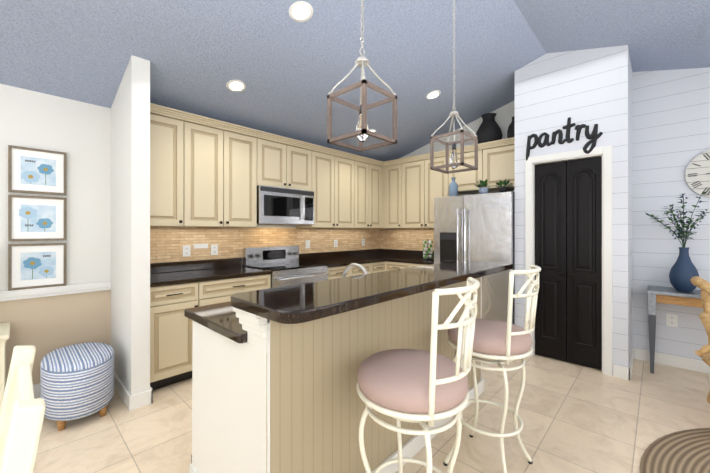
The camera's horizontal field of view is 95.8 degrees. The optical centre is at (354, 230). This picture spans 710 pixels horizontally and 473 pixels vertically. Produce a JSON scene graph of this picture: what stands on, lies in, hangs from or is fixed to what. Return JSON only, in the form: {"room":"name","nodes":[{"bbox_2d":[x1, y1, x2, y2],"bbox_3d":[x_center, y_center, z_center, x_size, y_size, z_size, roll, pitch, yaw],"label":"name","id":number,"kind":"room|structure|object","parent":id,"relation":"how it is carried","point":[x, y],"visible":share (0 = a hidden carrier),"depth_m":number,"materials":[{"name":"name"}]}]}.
{"room":"kitchen","nodes":[
{"label":"kitchen","id":0,"kind":"room"},
{"bbox_2d":[111,55,149,394],"bbox_3d":[-1.896,-0.620,2.690,0.760,3.900,0.120,0,0,43],"label":"wall","id":1,"kind":"structure","parent":0,"point":[130,225],"depth_m":2.46,"materials":[{"name":"white paint"}]},
{"bbox_2d":[114,371,130,409],"bbox_3d":[-1.930,1.275,2.627,0.755,0.110,0.016,0,0,43],"label":"baseboard","id":2,"kind":"structure","parent":1,"relation":"attached to","point":[122,390],"depth_m":2.54,"materials":[{"name":"white wood"}]},
{"bbox_2d":[129,389,151,410],"bbox_3d":[-1.614,1.275,2.422,0.016,0.110,0.152,0,0,43],"label":"baseboard","id":3,"kind":"structure","parent":1,"relation":"attached to","point":[139,400],"depth_m":2.41,"materials":[{"name":"white wood"}]},
{"bbox_2d":[0,84,295,290],"bbox_3d":[-2.313,-0.620,2.911,0.150,3.900,8.150,0,0,43],"label":"wall","id":4,"kind":"structure","parent":0,"point":[78,133],"depth_m":2.73,"materials":[{"name":"white paint"}]},
{"bbox_2d":[33,383,39,398],"bbox_3d":[-3.626,1.274,1.392,0.014,0.110,4.139,0,0,43],"label":"baseboard","id":5,"kind":"structure","parent":4,"relation":"attached to","point":[36,388],"depth_m":2.55,"materials":[{"name":"white wood"}]},
{"bbox_2d":[8,145,66,195],"bbox_3d":[-2.521,-0.473,2.558,0.028,0.355,0.330,0,0,43],"label":"picture","id":6,"kind":"object","parent":4,"relation":"attached to","point":[35,171],"visible":0.98,"depth_m":2.54,"materials":[{"name":"paper"}]},
{"bbox_2d":[8,194,66,240],"bbox_3d":[-2.521,-0.098,2.558,0.028,0.355,0.330,0,0,43],"label":"picture","id":7,"kind":"object","parent":4,"relation":"attached to","point":[36,218],"visible":0.98,"depth_m":2.55,"materials":[{"name":"brown wood"}]},
{"bbox_2d":[8,243,66,290],"bbox_3d":[-2.521,0.277,2.558,0.028,0.355,0.330,0,0,43],"label":"picture","id":8,"kind":"object","parent":4,"relation":"attached to","point":[36,265],"visible":0.98,"depth_m":2.55,"materials":[{"name":"white paper"}]},
{"bbox_2d":[0,290,110,384],"bbox_3d":[-3.633,0.929,1.399,0.006,0.800,4.140,0,0,43],"label":"dado","id":9,"kind":"object","parent":4,"relation":"attached to","point":[44,326],"visible":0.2,"depth_m":2.63,"materials":[{"name":"beige paint"}]},
{"bbox_2d":[0,281,110,301],"bbox_3d":[-3.619,0.492,1.385,0.034,0.075,4.139,0,0,43],"label":"trim","id":10,"kind":"structure","parent":4,"relation":"attached to","point":[46,291],"depth_m":2.61,"materials":[{"name":"white wood"}]},
{"bbox_2d":[150,103,185,226],"bbox_3d":[-1.871,-0.573,3.011,0.350,1.066,0.378,0,0,43],"label":"upper cabinet","id":11,"kind":"object","parent":4,"relation":"attached to","point":[167,125],"depth_m":2.93,"materials":[{"name":"beige wood"}]},
{"bbox_2d":[186,112,257,226],"bbox_3d":[-1.480,-0.573,3.425,0.350,1.066,0.760,0,0,43],"label":"upper cabinet","id":12,"kind":"object","parent":4,"relation":"attached to","point":[208,176],"depth_m":3.27,"materials":[{"name":"beige wood"}]},
{"bbox_2d":[258,131,313,230],"bbox_3d":[-0.952,-0.573,3.985,0.350,1.066,0.780,0,0,43],"label":"upper cabinet","id":13,"kind":"object","parent":4,"relation":"attached to","point":[283,162],"depth_m":3.85,"materials":[{"name":"beige wood"}]},
{"bbox_2d":[257,185,313,224],"bbox_3d":[-0.914,-0.293,3.949,0.452,0.424,0.772,0,0,43],"label":"microwave","id":14,"kind":"object","parent":13,"relation":"attached to","point":[280,206],"visible":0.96,"depth_m":3.78,"materials":[{"name":"metal"}]},
{"bbox_2d":[150,227,433,262],"bbox_3d":[-0.301,0.181,3.838,1.498,0.440,3.736,0,0,43],"label":"backsplash","id":15,"kind":"structure","parent":4,"relation":"attached to","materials":[{"name":"beige tile"}]},
{"bbox_2d":[183,245,190,256],"bbox_3d":[-1.763,0.210,3.361,0.006,0.115,0.075,0,0,43],"label":"outlet","id":16,"kind":"object","parent":15,"relation":"attached to","point":[187,250],"depth_m":3.36,"materials":[{"name":"white plastic"}]},
{"bbox_2d":[194,244,207,248],"bbox_3d":[-1.665,0.165,3.468,0.003,0.050,0.150,0,0,43],"label":"outlet","id":17,"kind":"object","parent":15,"relation":"attached to","point":[196,246],"depth_m":3.46,"materials":[{"name":"white plastic"}]},
{"bbox_2d":[211,244,217,254],"bbox_3d":[-1.564,0.210,3.572,0.006,0.115,0.075,0,0,43],"label":"outlet","id":18,"kind":"object","parent":15,"relation":"attached to","point":[214,248],"depth_m":3.57,"materials":[{"name":"white plastic"}]},
{"bbox_2d":[306,240,309,248],"bbox_3d":[-0.664,0.191,4.524,0.006,0.115,0.075,0,0,43],"label":"outlet","id":19,"kind":"object","parent":15,"relation":"attached to","point":[307,241],"depth_m":4.52,"materials":[{"name":"white plastic"}]},
{"bbox_2d":[298,144,353,230],"bbox_3d":[-0.409,-0.573,4.559,0.350,1.066,0.800,0,0,43],"label":"upper cabinet","id":20,"kind":"object","parent":4,"relation":"attached to","point":[333,170],"depth_m":4.43,"materials":[{"name":"beige wood"}]},
{"bbox_2d":[354,155,381,230],"bbox_3d":[0.102,-0.572,5.100,0.350,1.066,0.688,0,0,43],"label":"upper cabinet","id":21,"kind":"object","parent":4,"relation":"attached to","point":[367,172],"depth_m":4.95,"materials":[{"name":"beige wood"}]},
{"bbox_2d":[0,0,709,161],"bbox_3d":[-0.202,-1.438,0.815,6.400,0.946,8.400,0,0,43],"label":"ceiling","id":22,"kind":"structure","parent":0,"point":[281,64],"depth_m":2.67,"materials":[{"name":"paint"}]},
{"bbox_2d":[226,80,245,91],"bbox_3d":[-1.082,-1.320,2.926,0.170,0.050,0.176,0,0,43],"label":"recessed light","id":23,"kind":"object","parent":22,"relation":"in","point":[236,85],"visible":1,"depth_m":2.92,"materials":[{"name":"white plastic"}]},
{"bbox_2d":[289,1,312,21],"bbox_3d":[-0.385,-1.565,2.295,0.170,0.050,0.176,0,0,43],"label":"recessed light","id":24,"kind":"object","parent":22,"relation":"in","point":[300,10],"visible":1,"depth_m":2.29,"materials":[{"name":"white"}]},
{"bbox_2d":[327,0,396,151],"bbox_3d":[0.034,-1.107,1.486,0.230,1.404,0.230,0,0,43],"label":"pendant light","id":25,"kind":"object","parent":22,"relation":"hanging from","point":[362,132],"visible":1,"depth_m":1.48,"materials":[{"name":"brown wood"}]},
{"bbox_2d":[426,90,440,99],"bbox_3d":[0.898,-1.559,3.683,0.170,0.050,0.176,0,0,43],"label":"recessed light","id":26,"kind":"object","parent":22,"relation":"in","point":[432,94],"visible":1,"depth_m":3.68,"materials":[{"name":"white"}]},
{"bbox_2d":[430,1,477,173],"bbox_3d":[0.672,-1.111,2.176,0.230,1.391,0.230,0,0,43],"label":"pendant light","id":27,"kind":"object","parent":22,"relation":"hanging from","point":[454,162],"visible":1,"depth_m":2.17,"materials":[{"name":"brown wood"}]},
{"bbox_2d":[34,354,709,472],"bbox_3d":[-0.168,1.379,0.885,6.050,0.100,8.150,0,0,43],"label":"floor","id":28,"kind":"structure","parent":0,"point":[576,418],"depth_m":2.18,"materials":[{"name":"tile"}]},
{"bbox_2d":[0,322,9,410],"bbox_3d":[-2.744,1.010,1.977,0.435,0.640,0.840,0,0,43],"label":"dining chair","id":29,"kind":"object","parent":28,"relation":"on","point":[4,332],"visible":0.81,"depth_m":2.13,"materials":[{"name":"beige wood"}]},
{"bbox_2d":[0,346,45,472],"bbox_3d":[-0.884,0.815,0.528,0.452,1.028,0.520,0,0,43],"label":"dining chair","id":30,"kind":"object","parent":28,"relation":"on","point":[22,412],"visible":1,"depth_m":0.56,"materials":[{"name":"beige wood"}]},
{"bbox_2d":[40,342,113,430],"bbox_3d":[-2.036,1.112,2.367,0.600,0.436,0.408,0,0,43],"label":"ottoman","id":31,"kind":"object","parent":28,"relation":"on","point":[76,381],"visible":0.96,"depth_m":2.17,"materials":[{"name":"blue fabric"}]},
{"bbox_2d":[150,275,201,389],"bbox_3d":[-1.759,0.892,2.925,0.630,0.875,0.408,0,0,43],"label":"base cabinet","id":32,"kind":"object","parent":28,"relation":"on","point":[171,332],"depth_m":2.71,"materials":[{"name":"beige wood"}]},
{"bbox_2d":[182,267,270,305],"bbox_3d":[-1.368,0.892,3.339,0.630,0.875,0.730,0,0,43],"label":"base cabinet","id":33,"kind":"object","parent":28,"relation":"on","point":[217,286],"depth_m":3.09,"materials":[{"name":"beige wood"}]},
{"bbox_2d":[243,246,328,287],"bbox_3d":[-0.807,0.766,3.848,0.721,1.130,0.774,0,0,43],"label":"range","id":34,"kind":"object","parent":28,"relation":"on","point":[285,265],"visible":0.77,"depth_m":3.80,"materials":[{"name":"metal"}]},
{"bbox_2d":[318,259,349,279],"bbox_3d":[-0.438,0.893,4.324,0.630,0.875,0.420,0,0,43],"label":"base cabinet","id":35,"kind":"object","parent":28,"relation":"on","point":[335,270],"depth_m":4.09,"materials":[{"name":"beige wood"}]},
{"bbox_2d":[184,263,484,472],"bbox_3d":[0.067,0.815,2.192,0.818,1.035,2.074,0,0,43],"label":"kitchen island","id":36,"kind":"object","parent":28,"relation":"on","point":[274,378],"depth_m":1.45,"materials":[{"name":"white wood"}]},
{"bbox_2d":[224,260,512,327],"bbox_3d":[0.373,0.277,1.921,0.445,0.040,2.150,0,0,43],"label":"island countertop","id":37,"kind":"structure","parent":36,"relation":"on","point":[291,306],"depth_m":1.38,"materials":[{"name":"brown stone"}]},
{"bbox_2d":[322,259,373,275],"bbox_3d":[-0.150,0.893,4.629,0.630,0.875,0.420,0,0,43],"label":"base cabinet","id":38,"kind":"object","parent":28,"relation":"on","point":[354,271],"depth_m":4.43,"materials":[{"name":"beige wood"}]},
{"bbox_2d":[362,259,385,272],"bbox_3d":[0.122,0.893,4.917,0.630,0.875,0.370,0,0,43],"label":"base cabinet","id":39,"kind":"object","parent":28,"relation":"on","point":[379,264],"depth_m":4.68,"materials":[{"name":"beige wood"}]},
{"bbox_2d":[386,259,417,270],"bbox_3d":[0.831,0.893,4.904,0.436,0.875,0.630,0,0,43],"label":"base cabinet","id":40,"kind":"object","parent":28,"relation":"on","point":[391,264],"depth_m":4.67,"materials":[{"name":"beige wood"}]},
{"bbox_2d":[150,249,433,286],"bbox_3d":[-0.301,0.386,3.836,1.496,0.138,3.734,0,0,43],"label":"countertop","id":41,"kind":"structure","parent":40,"relation":"on","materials":[{"name":"stone"}]},
{"bbox_2d":[423,239,432,259],"bbox_3d":[1.061,0.267,4.670,0.143,0.299,0.143,0,0,43],"label":"carousel","id":42,"kind":"object","parent":41,"relation":"on","point":[426,245],"visible":1,"depth_m":4.63,"materials":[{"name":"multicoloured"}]},
{"bbox_2d":[356,277,479,472],"bbox_3d":[0.244,0.761,1.300,0.487,1.136,0.447,0,0,43],"label":"stool","id":43,"kind":"object","parent":28,"relation":"on","point":[421,387],"visible":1,"depth_m":1.16,"materials":[{"name":"beige"}]},
{"bbox_2d":[410,259,433,267],"bbox_3d":[1.150,0.893,4.603,0.440,0.875,0.630,0,0,43],"label":"base cabinet","id":44,"kind":"object","parent":28,"relation":"on","point":[421,262],"depth_m":4.41,"materials":[{"name":"beige wood"}]},
{"bbox_2d":[434,192,514,324],"bbox_3d":[1.585,0.451,4.042,0.940,1.760,0.812,0,0,43],"label":"fridge","id":45,"kind":"object","parent":28,"relation":"on","point":[478,227],"visible":0.48,"depth_m":3.67,"materials":[{"name":"metal"}]},
{"bbox_2d":[449,177,457,196],"bbox_3d":[1.274,-0.560,4.153,0.112,0.255,0.112,0,0,43],"label":"bottle","id":46,"kind":"object","parent":45,"relation":"on","point":[453,188],"visible":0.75,"depth_m":4.11,"materials":[{"name":"blue glass"}]},
{"bbox_2d":[475,179,493,193],"bbox_3d":[1.556,-0.531,3.894,0.252,0.198,0.228,0,0,43],"label":"plant pot","id":47,"kind":"object","parent":45,"relation":"on","point":[482,190],"visible":0.96,"depth_m":3.85,"materials":[{"name":"blue ceramic"}]},
{"bbox_2d":[495,179,513,191],"bbox_3d":[1.742,-0.521,3.742,0.216,0.176,0.234,0,0,43],"label":"plant pot","id":48,"kind":"object","parent":45,"relation":"on","point":[501,187],"visible":0.92,"depth_m":3.71,"materials":[{"name":"black"}]},
{"bbox_2d":[443,265,540,472],"bbox_3d":[0.774,0.761,1.818,0.488,1.136,0.448,0,0,43],"label":"stool","id":49,"kind":"object","parent":28,"relation":"on","point":[499,343],"visible":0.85,"depth_m":1.66,"materials":[{"name":"beige metal"}]},
{"bbox_2d":[647,285,702,373],"bbox_3d":[3.255,0.943,2.762,1.090,0.775,0.380,0,0,43],"label":"console table","id":50,"kind":"object","parent":28,"relation":"on","point":[665,295],"visible":1,"depth_m":2.97,"materials":[{"name":"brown wood"}]},
{"bbox_2d":[644,191,709,291],"bbox_3d":[2.959,0.109,2.948,0.462,0.890,0.357,0,0,43],"label":"vase","id":51,"kind":"object","parent":50,"relation":"on","point":[683,271],"visible":1,"depth_m":2.93,"materials":[{"name":"blue ceramic"}]},
{"bbox_2d":[640,428,709,472],"bbox_3d":[2.431,1.323,1.009,2.300,0.011,2.300,0,0,43],"label":"round jute rug","id":52,"kind":"object","parent":28,"relation":"on","point":[685,451],"visible":1,"depth_m":1.90,"materials":[{"name":"beige wicker"}]},
{"bbox_2d":[690,276,709,403],"bbox_3d":[2.672,0.814,2.049,0.738,0.991,0.749,0,0,43],"label":"chair","id":53,"kind":"object","parent":52,"relation":"on","point":[703,285],"visible":1,"depth_m":2.19,"materials":[{"name":"brown wood"}]},
{"bbox_2d":[399,100,514,195],"bbox_3d":[2.633,-0.620,3.742,5.900,3.900,0.150,0,0,43],"label":"wall","id":54,"kind":"structure","parent":0,"point":[504,115],"depth_m":4.53,"materials":[{"name":"white paint"}]},
{"bbox_2d":[386,159,401,230],"bbox_3d":[0.730,-0.572,5.193,0.311,1.066,0.350,0,0,43],"label":"upper cabinet","id":55,"kind":"object","parent":54,"relation":"attached to","point":[393,168],"depth_m":5.06,"materials":[{"name":"beige wood"}]},
{"bbox_2d":[402,151,445,230],"bbox_3d":[1.124,-0.572,4.820,0.775,1.066,0.350,0,0,43],"label":"upper cabinet","id":56,"kind":"object","parent":54,"relation":"attached to","point":[420,184],"depth_m":4.74,"materials":[{"name":"beige wood"}]},
{"bbox_2d":[446,137,514,196],"bbox_3d":[1.754,-0.573,4.226,0.957,1.066,0.350,0,0,43],"label":"upper cabinet","id":57,"kind":"object","parent":54,"relation":"attached to","point":[496,160],"depth_m":4.06,"materials":[{"name":"beige wood"}]},
{"bbox_2d":[476,113,501,143],"bbox_3d":[1.753,-1.311,4.209,0.330,0.405,0.330,0,0,43],"label":"vase","id":58,"kind":"object","parent":57,"relation":"on","point":[489,129],"visible":0.79,"depth_m":4.10,"materials":[{"name":"black ceramic"}]},
{"bbox_2d":[507,116,514,137],"bbox_3d":[1.985,-1.263,4.004,0.156,0.310,0.156,0,0,43],"label":"vase","id":59,"kind":"object","parent":57,"relation":"on","point":[511,131],"visible":0.35,"depth_m":3.96,"materials":[{"name":"black ceramic"}]},
{"bbox_2d":[515,45,631,375],"bbox_3d":[2.333,-0.620,3.447,0.950,3.900,0.690,0,0,43],"label":"wall","id":60,"kind":"structure","parent":0,"point":[554,92],"depth_m":3.09,"materials":[{"name":"white wood"}]},
{"bbox_2d":[526,117,602,160],"bbox_3d":[2.071,-0.924,3.216,0.663,0.389,0.038,0,0,43],"label":"sign","id":61,"kind":"object","parent":60,"relation":"attached to","point":[594,136],"visible":1,"depth_m":3.17,"materials":[{"name":"black metal"}]},
{"bbox_2d":[535,157,601,369],"bbox_3d":[2.123,0.307,3.224,0.576,2.022,0.084,0,0,43],"label":"pantry door","id":62,"kind":"structure","parent":60,"relation":"in","point":[568,242],"depth_m":3.21,"materials":[{"name":"black wood"}]},
{"bbox_2d":[525,145,611,375],"bbox_3d":[2.126,0.273,3.227,0.730,2.121,0.115,0,0,43],"label":"door frame","id":63,"kind":"structure","parent":60,"relation":"attached to","point":[604,153],"depth_m":2.99,"materials":[{"name":"white wood"}]},
{"bbox_2d":[613,364,629,379],"bbox_3d":[2.404,1.275,2.894,0.121,0.110,0.016,0,0,43],"label":"baseboard","id":64,"kind":"structure","parent":60,"relation":"attached to","point":[619,371],"depth_m":2.89,"materials":[{"name":"white wood"}]},
{"bbox_2d":[628,348,633,379],"bbox_3d":[2.674,1.275,3.104,0.016,0.110,0.692,0,0,43],"label":"baseboard","id":65,"kind":"structure","parent":60,"relation":"attached to","point":[631,362],"depth_m":3.03,"materials":[{"name":"white wood"}]},
{"bbox_2d":[632,67,709,360],"bbox_3d":[3.816,-0.620,2.512,2.490,3.900,0.014,0,0,43],"label":"wall","id":66,"kind":"structure","parent":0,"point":[670,125],"depth_m":3.19,"materials":[{"name":"white wood"}]},
{"bbox_2d":[634,348,709,373],"bbox_3d":[3.812,1.275,2.495,2.474,0.110,0.016,0,0,43],"label":"baseboard","id":67,"kind":"structure","parent":66,"relation":"attached to","point":[681,362],"depth_m":3.13,"materials":[{"name":"white wood"}]},
{"bbox_2d":[666,313,677,326],"bbox_3d":[3.118,0.880,3.155,0.080,0.120,0.008,0,0,43],"label":"electrical outlet plate","id":68,"kind":"object","parent":66,"relation":"attached to","point":[672,320],"visible":1,"depth_m":3.15,"materials":[{"name":"white plastic"}]},
{"bbox_2d":[685,150,709,197],"bbox_3d":[3.347,-0.530,2.925,0.470,0.470,0.026,0,0,43],"label":"wall clock","id":69,"kind":"object","parent":66,"relation":"attached to","point":[697,175],"visible":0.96,"depth_m":3.01,"materials":[{"name":"white wood"}]}
]}

